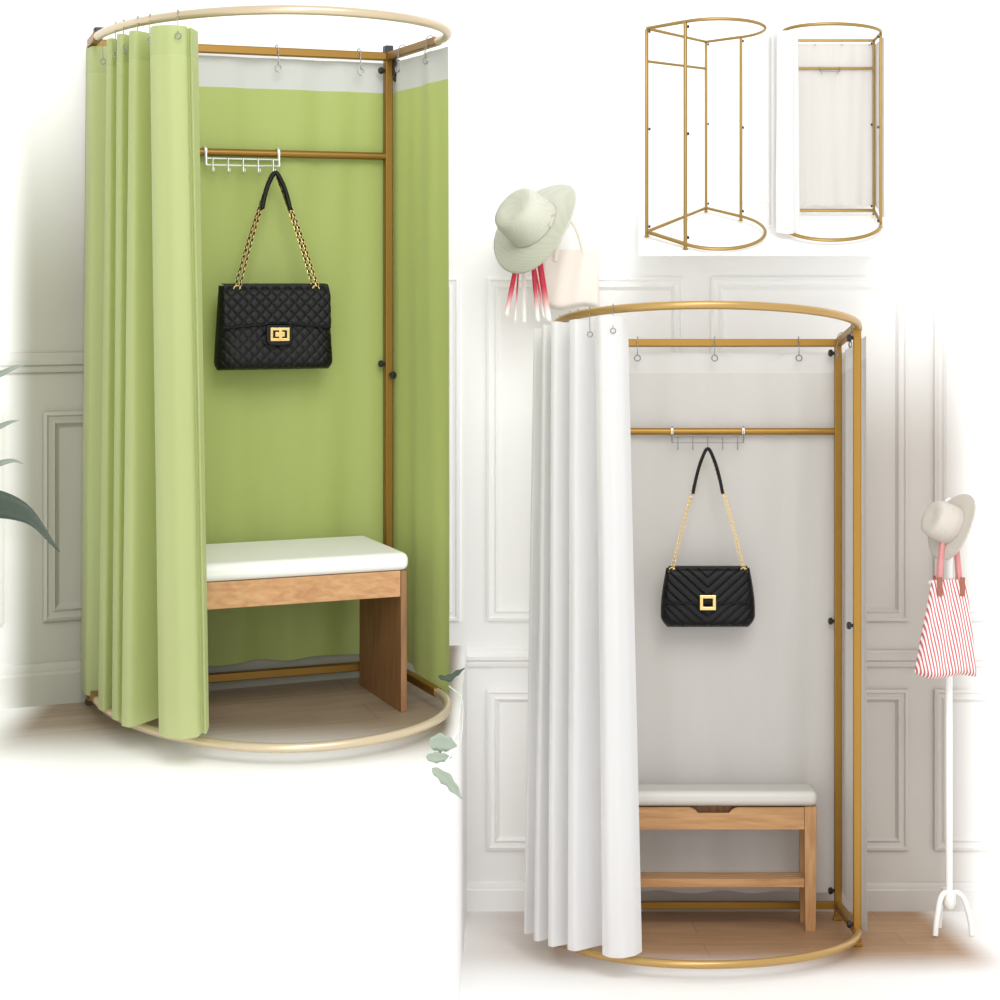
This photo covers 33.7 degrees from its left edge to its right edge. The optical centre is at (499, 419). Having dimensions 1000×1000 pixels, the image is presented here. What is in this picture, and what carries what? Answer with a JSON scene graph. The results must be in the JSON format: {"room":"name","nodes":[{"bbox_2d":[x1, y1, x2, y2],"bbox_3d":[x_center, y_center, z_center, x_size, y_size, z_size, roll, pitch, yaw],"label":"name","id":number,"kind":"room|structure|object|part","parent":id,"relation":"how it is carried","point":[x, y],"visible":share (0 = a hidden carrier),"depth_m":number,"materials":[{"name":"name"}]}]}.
{"room":"fitting room","nodes":[
{"label":"fitting room","id":0,"kind":"room"},
{"bbox_2d":[0,0,439,664],"bbox_3d":[-1.401,-0.305,4.955,2.550,2.586,0.083,0,0,-21],"label":"wall","id":1,"kind":"structure","parent":0,"point":[43,43],"depth_m":4.93,"materials":[{"name":"grey paint"}]},
{"bbox_2d":[0,413,2,624],"bbox_3d":[-1.776,0.302,4.760,0.656,0.646,0.017,0,0,-21],"label":"trim","id":2,"kind":"structure","parent":1,"relation":"attached to","point":[1,414],"depth_m":4.87,"materials":[{"name":"grey paint"}]},
{"bbox_2d":[0,351,83,372],"bbox_3d":[-1.377,-0.172,4.905,2.545,0.140,0.027,0,0,-21],"label":"trim","id":3,"kind":"structure","parent":1,"relation":"attached to","point":[34,362],"depth_m":4.91,"materials":[{"name":"grey paint"}]},
{"bbox_2d":[43,411,82,621],"bbox_3d":[-1.100,0.280,5.016,0.560,0.643,0.017,0,0,-21],"label":"trim","id":4,"kind":"structure","parent":1,"relation":"attached to","point":[53,610],"depth_m":4.93,"materials":[{"name":"grey paint"}]},
{"bbox_2d":[0,654,415,708],"bbox_3d":[-1.378,0.786,4.908,2.544,0.206,0.021,0,0,-21],"label":"baseboard","id":5,"kind":"structure","parent":1,"relation":"attached to","point":[51,682],"depth_m":4.93,"materials":[{"name":"grey paint"}]},
{"bbox_2d":[426,668,464,798],"bbox_3d":[-0.138,0.810,4.333,0.090,0.254,0.536,0,0,0],"label":"trailing plant","id":6,"kind":"object","parent":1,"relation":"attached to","point":[439,742],"visible":1,"depth_m":4.08,"materials":[{"name":"green plant"}]},
{"bbox_3d":[-0.123,0.801,4.335,0.053,0.122,0.531,0,0,0],"label":"stem","id":7,"kind":"part","parent":6,"relation":"part of","materials":[{"name":"green plant"}]},
{"bbox_2d":[0,646,466,789],"bbox_3d":[-1.508,0.854,4.920,2.785,0.149,1.560,0,0,0],"label":"floor","id":8,"kind":"structure","parent":0,"point":[68,746],"depth_m":4.52,"materials":[{"name":"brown wood"}]},
{"bbox_2d":[0,364,59,551],"bbox_3d":[-1.432,0.364,4.550,0.496,1.031,0.260,0,0,0],"label":"potted plant","id":9,"kind":"object","parent":8,"relation":"on","point":[12,507],"visible":1,"depth_m":4.48,"materials":[{"name":"green plant"}]},
{"bbox_2d":[85,5,451,752],"bbox_3d":[-0.634,-0.160,4.687,0.991,2.050,0.858,0,0,-19],"label":"frame","id":10,"kind":"object","parent":8,"relation":"on","point":[389,56],"visible":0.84,"depth_m":5.05,"materials":[{"name":"gold metal"}]},
{"bbox_3d":[-1.191,0.804,4.844,0.024,0.039,0.168,0,0,-20],"label":"rail","id":11,"kind":"part","parent":10,"relation":"part of","materials":[{"name":"gold metal"}]},
{"bbox_3d":[-1.191,-1.116,4.844,0.024,0.039,0.168,0,0,-20],"label":"rail","id":12,"kind":"part","parent":10,"relation":"part of","materials":[{"name":"gold metal"}]},
{"bbox_2d":[81,9,208,738],"bbox_3d":[-1.034,-0.151,4.571,0.149,1.941,0.817,0,0,-36],"label":"curtain","id":13,"kind":"object","parent":10,"relation":"hanging from","point":[144,632],"visible":0.98,"depth_m":4.41,"materials":[{"name":"green fabric"}]},
{"bbox_2d":[202,145,279,173],"bbox_3d":[-0.791,-0.795,5.055,0.236,0.096,0.068,0,0,-19],"label":"hook rack","id":14,"kind":"object","parent":10,"relation":"attached to","point":[204,146],"visible":1,"depth_m":5.04,"materials":[{"name":"metal"}]},
{"bbox_2d":[214,170,332,369],"bbox_3d":[-0.686,-0.457,5.018,0.363,0.615,0.127,0,0,-19],"label":"handbag","id":15,"kind":"object","parent":14,"relation":"hanging from","point":[260,326],"visible":1,"depth_m":4.99,"materials":[{"name":"black leather"}]},
{"bbox_3d":[-0.752,-0.575,5.012,0.012,0.367,0.145,0,0,44],"label":"chain","id":16,"kind":"part","parent":15,"relation":"part of","materials":[{"name":"gold metal"}]},
{"bbox_3d":[-0.741,-0.574,5.008,0.012,0.367,0.136,0,0,42],"label":"chain","id":17,"kind":"part","parent":15,"relation":"part of","materials":[{"name":"gold metal"}]},
{"bbox_3d":[-0.628,-0.578,5.055,0.127,0.361,0.011,0,0,13],"label":"chain","id":18,"kind":"part","parent":15,"relation":"part of","materials":[{"name":"gold metal"}]},
{"bbox_3d":[-0.617,-0.578,5.050,0.135,0.361,0.011,0,0,11],"label":"chain","id":19,"kind":"part","parent":15,"relation":"part of","materials":[{"name":"gold metal"}]},
{"bbox_3d":[-0.787,-1.136,5.070,0.916,0.052,0.026,0,0,-19],"label":"rail","id":20,"kind":"part","parent":10,"relation":"part of","materials":[{"name":"gold metal"}]},
{"bbox_3d":[-0.787,0.784,5.070,0.916,0.052,0.026,0,0,-19],"label":"rail","id":21,"kind":"part","parent":10,"relation":"part of","materials":[{"name":"gold metal"}]},
{"bbox_3d":[-0.787,-0.821,5.070,0.917,0.050,0.024,0,0,-19],"label":"hanging rail","id":22,"kind":"part","parent":10,"relation":"part of","materials":[{"name":"gold metal"}]},
{"bbox_2d":[198,35,448,692],"bbox_3d":[-0.682,-0.182,5.047,1.066,1.974,0.395,0,0,0],"label":"curtain","id":23,"kind":"object","parent":10,"relation":"hanging from","point":[290,454],"visible":0.64,"depth_m":5.13,"materials":[{"name":"green fabric"}]},
{"bbox_3d":[-0.373,-0.177,5.207,0.018,0.022,0.024,0,0,-34],"label":"knob","id":24,"kind":"part","parent":10,"relation":"part of","materials":[{"name":"black plastic"}]},
{"bbox_3d":[-0.373,-1.102,5.207,0.018,0.022,0.024,0,0,-34],"label":"knob","id":25,"kind":"part","parent":10,"relation":"part of","materials":[{"name":"black plastic"}]},
{"bbox_3d":[-0.354,-0.163,5.218,0.024,1.962,0.028,0,0,-24],"label":"post","id":26,"kind":"part","parent":10,"relation":"part of","materials":[{"name":"gold metal"}]},
{"bbox_3d":[-0.338,-0.142,5.199,0.021,0.022,0.020,0,0,-37],"label":"knob","id":27,"kind":"part","parent":10,"relation":"part of","materials":[{"name":"black plastic"}]},
{"bbox_3d":[-0.269,-1.133,5.039,0.024,0.057,0.398,0,0,-26],"label":"rail","id":28,"kind":"part","parent":10,"relation":"part of","materials":[{"name":"gold metal"}]},
{"bbox_3d":[-0.269,0.787,5.039,0.024,0.057,0.398,0,0,-26],"label":"rail","id":29,"kind":"part","parent":10,"relation":"part of","materials":[{"name":"gold metal"}]},
{"bbox_2d":[206,536,407,711],"bbox_3d":[-0.647,0.617,4.889,0.677,0.514,0.374,0,0,-20],"label":"bench","id":30,"kind":"object","parent":8,"relation":"on","point":[372,572],"visible":0.58,"depth_m":4.80,"materials":[{"name":"brown wood"}]},
{"bbox_2d":[206,536,407,581],"bbox_3d":[-0.647,0.409,4.889,0.677,0.097,0.374,0,0,-20],"label":"cushion","id":31,"kind":"object","parent":30,"relation":"on","point":[348,558],"depth_m":4.78,"materials":[{"name":"white fabric"}]},
{"bbox_3d":[-0.356,0.634,4.993,0.018,0.444,0.360,0,0,-25],"label":"panel","id":32,"kind":"part","parent":30,"relation":"part of","materials":[{"name":"brown wood"}]},
{"bbox_2d":[440,0,999,881],"bbox_3d":[0.300,-0.500,5.840,9.000,5.600,0.100,0,0,0],"label":"wall","id":33,"kind":"structure","parent":0,"point":[542,94],"depth_m":5.79,"materials":[{"name":"paint"}]},
{"bbox_2d":[449,277,459,620],"bbox_3d":[-0.487,0.102,5.782,0.693,1.206,0.016,0,0,0],"label":"trim","id":34,"kind":"structure","parent":33,"relation":"attached to","point":[454,282],"depth_m":5.78,"materials":[{"name":"paint"}]},
{"bbox_2d":[487,689,527,849],"bbox_3d":[0.299,1.226,5.782,0.693,0.564,0.016,0,0,0],"label":"trim","id":35,"kind":"structure","parent":33,"relation":"attached to","point":[494,696],"depth_m":5.78,"materials":[{"name":"paint"}]},
{"bbox_2d":[522,273,525,321],"bbox_3d":[0.082,-0.498,5.664,0.016,0.338,0.254,0,0,1],"label":"peg","id":36,"kind":"object","parent":33,"relation":"attached to","point":[523,274],"visible":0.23,"depth_m":5.54,"materials":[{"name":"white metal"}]},
{"bbox_2d":[504,263,551,321],"bbox_3d":[0.093,-0.449,5.507,0.162,0.244,0.013,0,0,0],"label":"bundle","id":37,"kind":"object","parent":36,"relation":"hanging from","point":[547,316],"visible":0.7,"depth_m":5.50,"materials":[{"name":"red fabric"}]},
{"bbox_2d":[494,184,575,273],"bbox_3d":[0.114,-0.634,5.459,0.270,0.307,0.307,0,0,0],"label":"sun hat","id":38,"kind":"object","parent":36,"relation":"hanging from","point":[530,224],"visible":1,"depth_m":5.38,"materials":[{"name":"white wicker"}]},
{"bbox_3d":[0.082,-0.664,5.433,0.170,0.196,0.199,0,0,-41],"label":"crown","id":39,"kind":"part","parent":38,"relation":"part of","materials":[{"name":"white wicker"}]},
{"bbox_2d":[487,277,683,620],"bbox_3d":[0.299,0.102,5.782,0.693,1.206,0.016,0,0,0],"label":"trim","id":40,"kind":"structure","parent":33,"relation":"attached to","point":[494,284],"depth_m":5.78,"materials":[{"name":"paint"}]},
{"bbox_2d":[467,882,999,910],"bbox_3d":[0.736,1.670,5.780,2.880,0.100,0.020,0,0,0],"label":"baseboard","id":41,"kind":"structure","parent":33,"relation":"attached to","point":[481,896],"depth_m":5.77,"materials":[{"name":"paint"}]},
{"bbox_2d":[467,649,999,666],"bbox_3d":[0.735,0.835,5.777,2.881,0.060,0.026,0,0,0],"label":"trim","id":42,"kind":"structure","parent":33,"relation":"attached to","point":[475,657],"depth_m":5.77,"materials":[{"name":"paint"}]},
{"bbox_2d":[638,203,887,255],"bbox_3d":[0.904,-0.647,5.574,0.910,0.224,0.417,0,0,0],"label":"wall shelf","id":43,"kind":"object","parent":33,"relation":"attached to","point":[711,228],"visible":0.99,"depth_m":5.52,"materials":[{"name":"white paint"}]},
{"bbox_2d":[644,17,766,250],"bbox_3d":[0.708,-0.927,5.468,0.347,0.758,0.310,0,0,-44],"label":"frame","id":44,"kind":"object","parent":43,"relation":"on","point":[648,29],"visible":1,"depth_m":5.45,"materials":[{"name":"gold metal"}]},
{"bbox_3d":[0.485,-0.949,5.457,0.011,0.688,0.008,0,0,-40],"label":"post","id":45,"kind":"part","parent":44,"relation":"part of","materials":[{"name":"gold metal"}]},
{"bbox_3d":[0.544,-0.598,5.415,0.147,0.060,0.010,0,0,36],"label":"rail","id":46,"kind":"part","parent":44,"relation":"part of","materials":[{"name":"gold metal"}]},
{"bbox_3d":[0.544,-1.296,5.415,0.147,0.013,0.010,0,0,36],"label":"rail","id":47,"kind":"part","parent":44,"relation":"part of","materials":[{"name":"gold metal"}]},
{"bbox_3d":[0.597,-1.197,5.567,0.314,0.031,0.008,0,0,-45],"label":"hanging rail","id":48,"kind":"part","parent":44,"relation":"part of","materials":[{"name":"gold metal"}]},
{"bbox_3d":[0.597,-0.676,5.567,0.314,0.115,0.008,0,0,-45],"label":"rail","id":49,"kind":"part","parent":44,"relation":"part of","materials":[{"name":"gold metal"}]},
{"bbox_3d":[0.597,-1.298,5.567,0.314,0.016,0.008,0,0,-45],"label":"rail","id":50,"kind":"part","parent":44,"relation":"part of","materials":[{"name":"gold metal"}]},
{"bbox_3d":[0.604,-0.925,5.372,0.011,0.741,0.009,0,0,-41],"label":"post","id":51,"kind":"part","parent":44,"relation":"part of","materials":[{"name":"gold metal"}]},
{"bbox_3d":[0.709,-1.007,5.678,0.008,0.584,0.009,0,0,41],"label":"post","id":52,"kind":"part","parent":44,"relation":"part of","materials":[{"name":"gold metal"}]},
{"bbox_3d":[0.763,-0.710,5.633,0.139,0.048,0.009,0,0,40],"label":"rail","id":53,"kind":"part","parent":44,"relation":"part of","materials":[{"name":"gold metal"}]},
{"bbox_3d":[0.763,-1.299,5.633,0.139,0.013,0.009,0,0,40],"label":"rail","id":54,"kind":"part","parent":44,"relation":"part of","materials":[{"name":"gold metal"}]},
{"bbox_3d":[0.816,-0.985,5.589,0.009,0.621,0.009,0,0,40],"label":"post","id":55,"kind":"part","parent":44,"relation":"part of","materials":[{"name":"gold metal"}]},
{"bbox_2d":[782,22,882,241],"bbox_3d":[1.113,-0.944,5.525,0.349,0.722,0.262,0,0,0],"label":"frame","id":56,"kind":"object","parent":43,"relation":"on","point":[879,35],"visible":0.81,"depth_m":5.53,"materials":[{"name":"gold metal"}]},
{"bbox_2d":[768,30,799,233],"bbox_3d":[0.934,-0.957,5.464,0.108,0.688,0.057,0,0,41],"label":"curtain","id":57,"kind":"object","parent":56,"relation":"hanging from","point":[783,84],"visible":1,"depth_m":5.44,"materials":[{"name":"white fabric"}]},
{"bbox_3d":[1.137,-1.300,5.650,0.288,0.010,0.009,0,0,0],"label":"rail","id":58,"kind":"part","parent":56,"relation":"part of","materials":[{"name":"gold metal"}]},
{"bbox_3d":[1.136,-1.204,5.650,0.289,0.009,0.008,0,0,0],"label":"hanging rail","id":59,"kind":"part","parent":56,"relation":"part of","materials":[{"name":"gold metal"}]},
{"bbox_3d":[1.137,-0.718,5.650,0.288,0.011,0.009,0,0,0],"label":"rail","id":60,"kind":"part","parent":56,"relation":"part of","materials":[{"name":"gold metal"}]},
{"bbox_2d":[798,37,884,217],"bbox_3d":[1.147,-0.991,5.597,0.290,0.631,0.133,0,0,0],"label":"curtain","id":61,"kind":"object","parent":56,"relation":"hanging from","point":[835,108],"visible":0.9,"depth_m":5.66,"materials":[{"name":"white fabric"}]},
{"bbox_3d":[1.280,-1.000,5.650,0.010,0.595,0.009,0,0,0],"label":"post","id":62,"kind":"part","parent":56,"relation":"part of","materials":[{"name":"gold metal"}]},
{"bbox_3d":[1.278,-0.689,5.590,0.010,0.064,0.120,0,0,2],"label":"rail","id":63,"kind":"part","parent":56,"relation":"part of","materials":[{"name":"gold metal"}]},
{"bbox_3d":[1.276,-0.969,5.530,0.010,0.649,0.009,0,0,0],"label":"post","id":64,"kind":"part","parent":56,"relation":"part of","materials":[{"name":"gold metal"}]},
{"bbox_2d":[711,277,907,620],"bbox_3d":[1.085,0.102,5.782,0.693,1.206,0.016,0,0,0],"label":"trim","id":65,"kind":"structure","parent":33,"relation":"attached to","point":[718,284],"depth_m":5.78,"materials":[{"name":"paint"}]},
{"bbox_2d":[867,689,907,849],"bbox_3d":[1.085,1.226,5.782,0.693,0.564,0.016,0,0,0],"label":"trim","id":66,"kind":"structure","parent":33,"relation":"attached to","point":[899,696],"depth_m":5.78,"materials":[{"name":"paint"}]},
{"bbox_2d":[934,277,999,620],"bbox_3d":[1.868,0.102,5.782,0.693,1.206,0.016,0,0,0],"label":"trim","id":67,"kind":"structure","parent":33,"relation":"attached to","point":[941,284],"depth_m":5.78,"materials":[{"name":"paint"}]},
{"bbox_2d":[934,689,999,849],"bbox_3d":[1.868,1.226,5.782,0.693,0.564,0.016,0,0,0],"label":"trim","id":68,"kind":"structure","parent":33,"relation":"attached to","point":[959,695],"depth_m":5.78,"materials":[{"name":"paint"}]},
{"bbox_3d":[0.242,-0.695,5.694,0.017,0.030,0.193,0,0,0],"label":"wall hook","id":69,"kind":"object","parent":33,"relation":"attached to","visible":0},
{"bbox_2d":[541,219,598,309],"bbox_3d":[0.239,-0.532,5.640,0.200,0.312,0.058,0,0,0],"label":"tote bag","id":70,"kind":"object","parent":69,"relation":"hanging from","point":[571,276],"visible":0.82,"depth_m":5.62,"materials":[{"name":"beige fabric"}]},
{"bbox_3d":[0.239,-0.614,5.633,0.114,0.148,0.019,0,0,0],"label":"handle","id":71,"kind":"part","parent":70,"relation":"part of","materials":[{"name":"beige fabric"}]},
{"bbox_2d":[458,911,999,999],"bbox_3d":[0.300,1.500,2.645,9.000,0.641,6.290,0,0,0],"label":"floor","id":72,"kind":"structure","parent":0,"point":[900,957],"depth_m":5.07,"materials":[{"name":"brown wood"}]},
{"bbox_2d":[554,301,862,968],"bbox_3d":[0.667,0.681,5.222,1.010,2.055,0.863,0,0,0],"label":"frame","id":73,"kind":"object","parent":72,"relation":"on","point":[841,913],"visible":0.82,"depth_m":5.24,"materials":[{"name":"gold metal"}]},
{"bbox_2d":[524,304,641,957],"bbox_3d":[0.219,0.627,4.978,0.156,1.945,0.481,0,0,-40],"label":"curtain","id":74,"kind":"object","parent":73,"relation":"hanging from","point":[583,885],"visible":0.99,"depth_m":4.89,"materials":[{"name":"white fabric"}]},
{"bbox_2d":[671,426,744,449],"bbox_3d":[0.709,0.062,5.624,0.254,0.082,0.063,0,0,0],"label":"hook rack","id":75,"kind":"object","parent":73,"relation":"attached to","point":[743,428],"visible":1,"depth_m":5.62,"materials":[{"name":"silver metal"}]},
{"bbox_2d":[661,447,754,626],"bbox_3d":[0.701,0.395,5.556,0.318,0.606,0.104,0,0,0],"label":"handbag","id":76,"kind":"object","parent":75,"relation":"hanging from","point":[692,596],"visible":1,"depth_m":5.52,"materials":[{"name":"black leather"}]},
{"bbox_3d":[0.633,0.303,5.571,0.146,0.407,0.011,0,0,-29],"label":"chain","id":77,"kind":"part","parent":76,"relation":"part of","materials":[{"name":"gold metal"}]},
{"bbox_3d":[0.638,0.303,5.567,0.141,0.407,0.011,0,0,-30],"label":"chain","id":78,"kind":"part","parent":76,"relation":"part of","materials":[{"name":"gold metal"}]},
{"bbox_3d":[0.765,0.303,5.571,0.126,0.407,0.012,0,0,34],"label":"chain","id":79,"kind":"part","parent":76,"relation":"part of","materials":[{"name":"gold metal"}]},
{"bbox_3d":[0.769,0.303,5.567,0.130,0.407,0.012,0,0,32],"label":"chain","id":80,"kind":"part","parent":76,"relation":"part of","materials":[{"name":"gold metal"}]},
{"bbox_3d":[0.705,-0.263,5.637,0.900,0.027,0.025,0,0,0],"label":"rail","id":81,"kind":"part","parent":73,"relation":"part of","materials":[{"name":"gold metal"}]},
{"bbox_3d":[0.705,0.039,5.637,0.901,0.024,0.023,0,0,0],"label":"hanging rail","id":82,"kind":"part","parent":73,"relation":"part of","materials":[{"name":"gold metal"}]},
{"bbox_3d":[0.705,1.657,5.637,0.900,0.027,0.025,0,0,0],"label":"rail","id":83,"kind":"part","parent":73,"relation":"part of","materials":[{"name":"gold metal"}]},
{"bbox_2d":[629,324,866,931],"bbox_3d":[0.731,0.660,5.455,0.904,1.957,0.435,0,0,0],"label":"curtain","id":84,"kind":"object","parent":73,"relation":"hanging from","point":[753,704],"visible":0.73,"depth_m":5.66,"materials":[{"name":"white fabric"}]},
{"bbox_3d":[1.131,1.607,5.631,0.019,0.024,0.025,0,0,-7],"label":"knob","id":85,"kind":"part","parent":73,"relation":"part of","materials":[{"name":"black plastic"}]},
{"bbox_3d":[1.131,0.687,5.631,0.019,0.024,0.025,0,0,-7],"label":"knob","id":86,"kind":"part","parent":73,"relation":"part of","materials":[{"name":"black plastic"}]},
{"bbox_3d":[1.131,-0.228,5.631,0.019,0.024,0.025,0,0,-7],"label":"knob","id":87,"kind":"part","parent":73,"relation":"part of","materials":[{"name":"black plastic"}]},
{"bbox_3d":[1.154,0.723,5.637,0.027,1.962,0.025,0,0,0],"label":"post","id":88,"kind":"part","parent":73,"relation":"part of","materials":[{"name":"gold metal"}]},
{"bbox_3d":[1.145,1.641,5.444,0.025,0.058,0.388,0,0,3],"label":"rail","id":89,"kind":"part","parent":73,"relation":"part of","materials":[{"name":"gold metal"}]},
{"bbox_3d":[1.145,-0.279,5.444,0.025,0.058,0.388,0,0,3],"label":"rail","id":90,"kind":"part","parent":73,"relation":"part of","materials":[{"name":"gold metal"}]},
{"bbox_3d":[1.113,1.604,5.249,0.019,0.024,0.025,0,0,0],"label":"knob","id":91,"kind":"part","parent":73,"relation":"part of","materials":[{"name":"black plastic"}]},
{"bbox_3d":[1.113,0.654,5.249,0.019,0.024,0.025,0,0,0],"label":"knob","id":92,"kind":"part","parent":73,"relation":"part of","materials":[{"name":"black plastic"}]},
{"bbox_3d":[1.113,-0.261,5.249,0.019,0.024,0.025,0,0,0],"label":"knob","id":93,"kind":"part","parent":73,"relation":"part of","materials":[{"name":"black plastic"}]},
{"bbox_3d":[1.137,0.690,5.252,0.027,1.962,0.025,0,0,0],"label":"post","id":94,"kind":"part","parent":73,"relation":"part of","materials":[{"name":"gold metal"}]},
{"bbox_2d":[638,784,816,931],"bbox_3d":[0.702,1.464,5.524,0.730,0.482,0.191,0,0,0],"label":"bench","id":95,"kind":"object","parent":72,"relation":"on","point":[661,806],"visible":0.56,"depth_m":5.45,"materials":[{"name":"brown wood"}]},
{"bbox_3d":[0.694,1.317,5.463,0.627,0.076,0.018,0,0,0],"label":"drawer","id":96,"kind":"part","parent":95,"relation":"part of","materials":[{"name":"brown wood"}]},
{"bbox_3d":[0.694,1.532,5.462,0.628,0.029,0.014,0,0,0],"label":"shelf rail","id":97,"kind":"part","parent":95,"relation":"part of","materials":[{"name":"brown wood"}]},
{"bbox_2d":[638,784,816,805],"bbox_3d":[0.702,1.255,5.524,0.730,0.063,0.191,0,0,0],"label":"cushion","id":98,"kind":"object","parent":95,"relation":"on","point":[649,794],"depth_m":5.43,"materials":[{"name":"white fabric"}]},
{"bbox_3d":[1.032,1.496,5.602,0.036,0.417,0.033,0,0,0],"label":"leg","id":99,"kind":"part","parent":95,"relation":"part of","materials":[{"name":"brown wood"}]},
{"bbox_3d":[1.028,1.485,5.468,0.043,0.418,0.039,0,0,0],"label":"leg","id":100,"kind":"part","parent":95,"relation":"part of","materials":[{"name":"brown wood"}]},
{"bbox_2d":[928,498,974,935],"bbox_3d":[1.471,0.973,5.405,0.150,1.434,0.138,0,0,42],"label":"coat stand","id":101,"kind":"object","parent":72,"relation":"on","point":[946,898],"visible":0.68,"depth_m":5.41,"materials":[{"name":"white metal"}]},
{"bbox_3d":[1.442,1.609,5.392,0.080,0.139,0.018,0,0,-40],"label":"leg","id":102,"kind":"part","parent":101,"relation":"part of","materials":[{"name":"white metal"}]},
{"bbox_3d":[1.467,1.615,5.463,0.018,0.150,0.080,0,0,-10],"label":"leg","id":103,"kind":"part","parent":101,"relation":"part of","materials":[{"name":"white metal"}]},
{"bbox_2d":[914,542,976,678],"bbox_3d":[1.427,0.561,5.290,0.200,0.537,0.093,0,0,0],"label":"tote bag","id":104,"kind":"object","parent":101,"relation":"hanging from","point":[946,645],"visible":0.96,"depth_m":5.26,"materials":[{"name":"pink fabric"}]},
{"bbox_3d":[1.440,0.422,5.297,0.086,0.258,0.019,0,0,0],"label":"handle","id":105,"kind":"part","parent":104,"relation":"part of","materials":[{"name":"pink fabric"}]},
{"bbox_3d":[1.440,0.422,5.283,0.086,0.258,0.019,0,0,0],"label":"handle","id":106,"kind":"part","parent":104,"relation":"part of","materials":[{"name":"pink fabric"}]},
{"bbox_2d":[921,494,975,560],"bbox_3d":[1.436,0.345,5.310,0.153,0.213,0.245,0,0,0],"label":"sun hat","id":107,"kind":"object","parent":101,"relation":"hanging from","point":[950,522],"visible":1,"depth_m":5.25,"materials":[{"name":"white fabric"}]},
{"bbox_3d":[1.421,0.330,5.306,0.123,0.141,0.149,0,0,0],"label":"crown","id":108,"kind":"part","parent":107,"relation":"part of","materials":[{"name":"white fabric"}]},
{"bbox_3d":[1.512,1.610,5.398,0.080,0.140,0.018,0,0,30],"label":"leg","id":109,"kind":"part","parent":101,"relation":"part of","materials":[{"name":"white metal"}]}
]}

